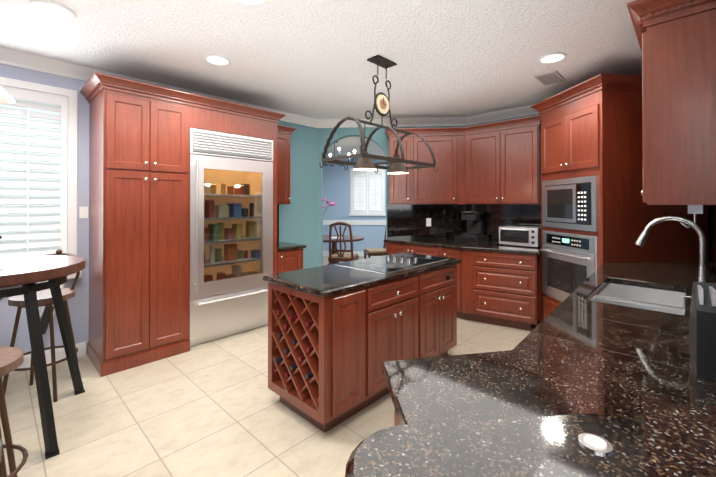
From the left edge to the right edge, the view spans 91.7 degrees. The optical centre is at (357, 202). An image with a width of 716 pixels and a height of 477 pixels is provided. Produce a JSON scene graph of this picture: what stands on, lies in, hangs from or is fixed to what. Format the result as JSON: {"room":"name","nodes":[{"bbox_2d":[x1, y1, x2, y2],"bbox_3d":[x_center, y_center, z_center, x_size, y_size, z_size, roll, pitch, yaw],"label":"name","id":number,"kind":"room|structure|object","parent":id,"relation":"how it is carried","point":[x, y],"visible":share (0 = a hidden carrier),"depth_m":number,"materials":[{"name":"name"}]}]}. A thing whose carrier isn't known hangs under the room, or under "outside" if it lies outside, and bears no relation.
{"room":"kitchen","nodes":[
{"label":"kitchen","id":0,"kind":"room"},
{"bbox_2d":[0,63,316,354],"bbox_3d":[-2.778,0.091,3.228,0.140,2.720,6.120,0,0,44],"label":"wall","id":1,"kind":"structure","parent":0,"point":[298,219],"depth_m":3.31,"materials":[{"name":"blue paint"}]},
{"bbox_2d":[0,77,80,282],"bbox_3d":[-3.205,-0.116,2.970,0.520,2.530,1.875,0,0,44],"label":"window shutters","id":2,"kind":"object","parent":1,"relation":"attached to","point":[38,140],"visible":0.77,"depth_m":3.10,"materials":[{"name":"white wood"}]},
{"bbox_2d":[9,341,85,373],"bbox_3d":[-3.711,1.382,2.130,0.016,0.125,3.252,0,0,44],"label":"baseboard","id":3,"kind":"structure","parent":1,"relation":"attached to","point":[60,354],"depth_m":3.15,"materials":[{"name":"white"}]},
{"bbox_2d":[79,207,87,217],"bbox_3d":[-2.605,0.096,3.301,0.007,0.110,0.065,0,0,44],"label":"electrical outlet plate","id":4,"kind":"object","parent":1,"relation":"attached to","point":[83,212],"visible":1,"depth_m":3.30,"materials":[{"name":"white plastic"}]},
{"bbox_2d":[0,47,538,127],"bbox_3d":[-0.674,-1.219,2.202,4.330,0.109,7.530,0,0,44],"label":"crown molding","id":5,"kind":"structure","parent":1,"relation":"attached to","point":[10,57],"depth_m":4.58,"materials":[{"name":"white wood"}]},
{"bbox_2d":[0,256,534,476],"bbox_3d":[0.616,1.490,5.083,14.700,0.060,14.700,0,0,44],"label":"floor","id":6,"kind":"structure","parent":0,"point":[215,408],"depth_m":2.30,"materials":[{"name":"tile"}]},
{"bbox_2d":[0,438,1,462],"bbox_3d":[-1.108,1.049,0.815,0.439,0.782,0.439,0,0,44],"label":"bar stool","id":7,"kind":"object","parent":6,"relation":"on","point":[0,451],"visible":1,"depth_m":0.94,"materials":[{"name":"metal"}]},
{"bbox_2d":[0,347,28,476],"bbox_3d":[-1.683,1.067,1.473,0.416,0.752,0.416,0,0,44],"label":"bar stool","id":8,"kind":"object","parent":6,"relation":"on","point":[11,359],"visible":0.98,"depth_m":1.62,"materials":[{"name":"brown wood"}]},
{"bbox_2d":[3,249,79,401],"bbox_3d":[-2.393,0.915,2.643,0.471,1.069,0.472,0,0,44],"label":"bar stool","id":9,"kind":"object","parent":6,"relation":"on","point":[44,297],"visible":0.5,"depth_m":2.55,"materials":[{"name":"brown wood"}]},
{"bbox_2d":[0,255,84,458],"bbox_3d":[-2.264,0.917,2.139,0.996,1.056,0.996,0,0,44],"label":"pub table","id":10,"kind":"object","parent":6,"relation":"on","point":[27,273],"visible":1,"depth_m":2.04,"materials":[{"name":"brown wood"}]},
{"bbox_2d":[80,72,305,376],"bbox_3d":[-1.609,0.204,3.845,0.692,2.500,2.230,0,0,44],"label":"tall cabinet","id":11,"kind":"object","parent":6,"relation":"on","point":[189,193],"visible":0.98,"depth_m":3.31,"materials":[{"name":"brown wood"}]},
{"bbox_2d":[328,222,358,264],"bbox_3d":[-0.259,0.904,6.238,0.460,1.125,0.515,0,0,11],"label":"dining chair","id":12,"kind":"object","parent":6,"relation":"on","point":[341,257],"visible":0.83,"depth_m":6.03,"materials":[{"name":"brown wood"}]},
{"bbox_2d":[323,235,363,264],"bbox_3d":[-0.479,1.086,7.052,1.200,0.781,1.200,0,0,44],"label":"dining table","id":13,"kind":"object","parent":6,"relation":"on","point":[346,238],"visible":0.29,"depth_m":6.86,"materials":[{"name":"brown wood"}]},
{"bbox_2d":[323,198,335,214],"bbox_3d":[-0.725,0.308,7.030,0.372,0.803,0.505,0,0,44],"label":"flower","id":14,"kind":"object","parent":13,"relation":"on","point":[332,203],"visible":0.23,"depth_m":7.06,"materials":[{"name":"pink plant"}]},
{"bbox_2d":[268,260,460,432],"bbox_3d":[0.156,1.012,2.898,0.694,0.874,1.679,0,0,44],"label":"kitchen island","id":15,"kind":"object","parent":6,"relation":"on","point":[339,334],"depth_m":2.38,"materials":[{"name":"brown wood"}]},
{"bbox_2d":[263,252,458,299],"bbox_3d":[0.142,0.555,2.911,0.680,0.040,1.704,0,0,44],"label":"island countertop","id":16,"kind":"structure","parent":15,"relation":"on","point":[321,281],"depth_m":2.60,"materials":[{"name":"black stone"}]},
{"bbox_2d":[364,229,385,258],"bbox_3d":[0.409,0.908,6.968,0.515,1.125,0.460,0,0,-11],"label":"chair","id":17,"kind":"object","parent":6,"relation":"on","point":[370,252],"visible":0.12,"depth_m":6.84,"materials":[{"name":"beige fabric"}]},
{"bbox_2d":[386,244,521,319],"bbox_3d":[1.539,1.021,4.601,2.432,0.874,0.884,0,0,44],"label":"base cabinet","id":18,"kind":"object","parent":6,"relation":"on","point":[484,279],"depth_m":4.16,"materials":[{"name":"brown wood"}]},
{"bbox_2d":[384,240,521,255],"bbox_3d":[1.542,0.564,4.611,2.498,0.040,0.928,0,0,44],"label":"countertop","id":19,"kind":"structure","parent":18,"relation":"on","point":[491,245],"depth_m":4.36,"materials":[{"name":"black stone"}]},
{"bbox_2d":[454,212,488,242],"bbox_3d":[1.595,0.338,4.884,0.340,0.412,0.365,0,0,44],"label":"coffee maker","id":20,"kind":"object","parent":19,"relation":"on","point":[473,233],"visible":1,"depth_m":4.84,"materials":[{"name":"black plastic"}]},
{"bbox_2d":[499,225,540,247],"bbox_3d":[2.049,0.424,4.355,0.457,0.235,0.343,0,0,44],"label":"toaster oven","id":21,"kind":"object","parent":19,"relation":"on","point":[520,235],"visible":0.92,"depth_m":4.23,"materials":[{"name":"silver metal"}]},
{"bbox_2d":[345,406,715,476],"bbox_3d":[0.425,0.898,0.405,0.870,1.075,0.420,0,0,-5],"label":"countertop","id":22,"kind":"structure","parent":6,"relation":"on","point":[675,442],"depth_m":0.52,"materials":[{"name":"black stone"}]},
{"bbox_2d":[522,74,669,299],"bbox_3d":[2.426,0.172,3.538,1.061,2.560,1.033,0,0,44],"label":"tall cabinet","id":23,"kind":"object","parent":6,"relation":"on","point":[592,177],"depth_m":3.25,"materials":[{"name":"brown wood"}]},
{"bbox_2d":[382,288,715,425],"bbox_3d":[0.709,0.546,1.178,0.872,0.040,1.770,0,0,44],"label":"countertop","id":24,"kind":"structure","parent":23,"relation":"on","point":[580,356],"depth_m":1.09,"materials":[{"name":"black stone"}]},
{"bbox_2d":[689,281,715,381],"bbox_3d":[1.133,0.389,1.099,0.110,0.270,0.240,0,0,40],"label":"knife block","id":25,"kind":"object","parent":24,"relation":"on","point":[702,331],"visible":1,"depth_m":1.04,"materials":[{"name":"black plastic"}]},
{"bbox_2d":[586,264,715,295],"bbox_3d":[2.452,0.555,2.872,0.689,0.040,1.509,0,0,44],"label":"countertop","id":26,"kind":"structure","parent":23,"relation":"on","point":[675,277],"depth_m":2.53,"materials":[{"name":"black stone"}]},
{"bbox_2d":[635,216,707,282],"bbox_3d":[1.695,0.300,1.881,0.306,0.457,0.114,0,0,44],"label":"faucet","id":27,"kind":"object","parent":26,"relation":"on","point":[702,267],"visible":0.71,"depth_m":1.79,"materials":[{"name":"silver metal"}]},
{"bbox_2d":[590,280,690,315],"bbox_3d":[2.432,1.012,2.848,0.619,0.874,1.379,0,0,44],"label":"sink","id":28,"kind":"object","parent":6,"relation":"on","point":[595,287],"depth_m":2.12,"materials":[{"name":"metal"}]},
{"bbox_2d":[666,208,713,263],"bbox_3d":[2.992,0.170,3.173,0.293,2.560,0.340,0,0,44],"label":"backsplash","id":29,"kind":"structure","parent":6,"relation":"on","point":[684,240],"depth_m":3.15,"materials":[{"name":"brown wood"}]},
{"bbox_2d":[0,0,641,157],"bbox_3d":[0.616,-1.300,5.098,14.700,0.080,14.700,0,0,44],"label":"ceiling","id":30,"kind":"structure","parent":0,"point":[450,58],"depth_m":2.86,"materials":[{"name":"white paint"}]},
{"bbox_2d":[0,85,15,103],"bbox_3d":[-2.552,-0.994,2.355,0.340,0.559,0.340,0,0,44],"label":"pendant","id":31,"kind":"object","parent":30,"relation":"hanging from","point":[6,97],"visible":1,"depth_m":2.49,"materials":[{"name":"white glass"}]},
{"bbox_2d":[29,0,75,20],"bbox_3d":[-2.011,-1.268,2.296,0.238,0.021,0.238,0,0,44],"label":"recessed light","id":32,"kind":"object","parent":30,"relation":"in","point":[52,9],"visible":1,"depth_m":2.29,"materials":[{"name":"white"}]},
{"bbox_2d":[204,54,229,65],"bbox_3d":[-1.249,-1.264,3.091,0.218,0.021,0.218,0,0,44],"label":"recessed light","id":33,"kind":"object","parent":30,"relation":"in","point":[217,60],"visible":1,"depth_m":3.08,"materials":[{"name":"white"}]},
{"bbox_2d":[236,0,266,5],"bbox_3d":[-0.665,-1.269,2.126,0.218,0.021,0.218,0,0,44],"label":"recessed light","id":34,"kind":"object","parent":30,"relation":"in","point":[253,2],"visible":0.98,"depth_m":2.20,"materials":[{"name":"white"}]},
{"bbox_2d":[323,141,355,166],"bbox_3d":[-0.479,-0.994,7.063,0.785,0.509,0.897,0,0,44],"label":"dining chandelier","id":35,"kind":"object","parent":30,"relation":"hanging from","point":[339,149],"visible":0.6,"depth_m":7.06,"materials":[{"name":"grey metal"}]},
{"bbox_2d":[320,55,437,174],"bbox_3d":[0.217,-0.772,3.126,0.542,0.994,1.054,0,0,44],"label":"pot rack","id":36,"kind":"object","parent":30,"relation":"hanging from","point":[381,107],"visible":1,"depth_m":3.07,"materials":[{"name":"grey metal"}]},
{"bbox_2d":[533,70,564,85],"bbox_3d":[1.952,-1.258,3.540,0.200,0.017,0.360,0,0,44],"label":"ceiling vent","id":37,"kind":"object","parent":30,"relation":"in","point":[551,77],"visible":0.96,"depth_m":3.51,"materials":[{"name":"grey metal"}]},
{"bbox_2d":[538,52,566,63],"bbox_3d":[1.703,-1.264,3.049,0.218,0.021,0.218,0,0,44],"label":"recessed light","id":38,"kind":"object","parent":30,"relation":"in","point":[551,58],"visible":1,"depth_m":3.04,"materials":[{"name":"white"}]},
{"bbox_2d":[323,157,385,255],"bbox_3d":[0.997,0.124,9.552,6.200,2.720,0.150,0,0,4],"label":"wall","id":39,"kind":"structure","parent":0,"point":[336,190],"depth_m":9.61,"materials":[{"name":"blue paint"}]},
{"bbox_2d":[349,169,385,215],"bbox_3d":[0.281,-0.221,9.764,1.633,2.082,0.520,0,0,4],"label":"window shutters","id":40,"kind":"object","parent":39,"relation":"attached to","point":[367,193],"visible":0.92,"depth_m":9.57,"materials":[{"name":"white wood"}]},
{"bbox_2d":[317,126,465,266],"bbox_3d":[0.504,0.102,5.362,2.260,2.720,0.140,0,0,4],"label":"arch","id":41,"kind":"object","parent":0,"point":[379,138],"visible":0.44,"depth_m":5.37,"materials":[{"name":"teal paint"}]},
{"bbox_2d":[386,128,401,203],"bbox_3d":[0.599,-0.511,4.949,0.234,1.058,0.196,0,0,44],"label":"upper cabinet","id":42,"kind":"object","parent":0,"relation":"attached to","point":[395,181],"depth_m":4.95,"materials":[{"name":"brown wood"}]},
{"bbox_2d":[386,204,469,243],"bbox_3d":[1.033,0.289,5.238,0.931,0.516,0.765,0,0,44],"label":"backsplash","id":43,"kind":"structure","parent":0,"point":[436,223],"depth_m":5.23,"materials":[{"name":"black stone"}]},
{"bbox_2d":[466,114,712,267],"bbox_3d":[2.639,0.096,4.335,2.770,2.720,0.140,0,0,44],"label":"wall","id":44,"kind":"structure","parent":0,"point":[709,247],"depth_m":3.44,"materials":[{"name":"teal"}]},
{"bbox_2d":[385,127,465,203],"bbox_3d":[0.984,-0.505,5.092,1.028,1.070,0.925,0,0,44],"label":"upper cabinet","id":45,"kind":"object","parent":44,"relation":"attached to","point":[447,185],"depth_m":4.90,"materials":[{"name":"brown wood"}]},
{"bbox_2d":[466,118,521,203],"bbox_3d":[1.952,-0.507,4.654,0.962,1.070,0.348,0,0,44],"label":"upper cabinet","id":46,"kind":"object","parent":44,"relation":"attached to","point":[493,150],"depth_m":4.57,"materials":[{"name":"brown wood"}]},
{"bbox_2d":[598,284,609,295],"bbox_3d":[1.615,0.682,2.287,0.006,0.220,0.477,0,0,44],"label":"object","id":47,"kind":"structure","parent":0,"relation":"attached to","point":[605,291],"depth_m":2.36,"materials":[{"name":"silver metal"}]},
{"bbox_2d":[594,296,685,315],"bbox_3d":[1.577,0.680,1.966,0.396,0.220,0.040,0,0,44],"label":"sink","id":48,"kind":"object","parent":0,"relation":"attached to","point":[609,299],"depth_m":1.94,"materials":[{"name":"silver metal"}]},
{"bbox_2d":[610,284,681,307],"bbox_3d":[1.923,0.682,2.327,0.396,0.220,0.006,0,0,44],"label":"sink","id":49,"kind":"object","parent":0,"relation":"attached to","point":[619,291],"depth_m":2.31,"materials":[{"name":"silver metal"}]},
{"bbox_2d":[638,0,715,207],"bbox_3d":[1.940,-0.536,2.056,0.348,1.100,0.732,0,0,44],"label":"upper cabinet","id":50,"kind":"object","parent":0,"relation":"attached to","point":[677,38],"depth_m":1.81,"materials":[{"name":"brown wood"}]},
{"bbox_2d":[682,292,685,307],"bbox_3d":[1.897,0.680,2.018,0.006,0.220,0.477,0,0,44],"label":"sink","id":51,"kind":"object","parent":0,"relation":"attached to","point":[683,293],"depth_m":2.20,"materials":[{"name":"silver metal"}]}
]}

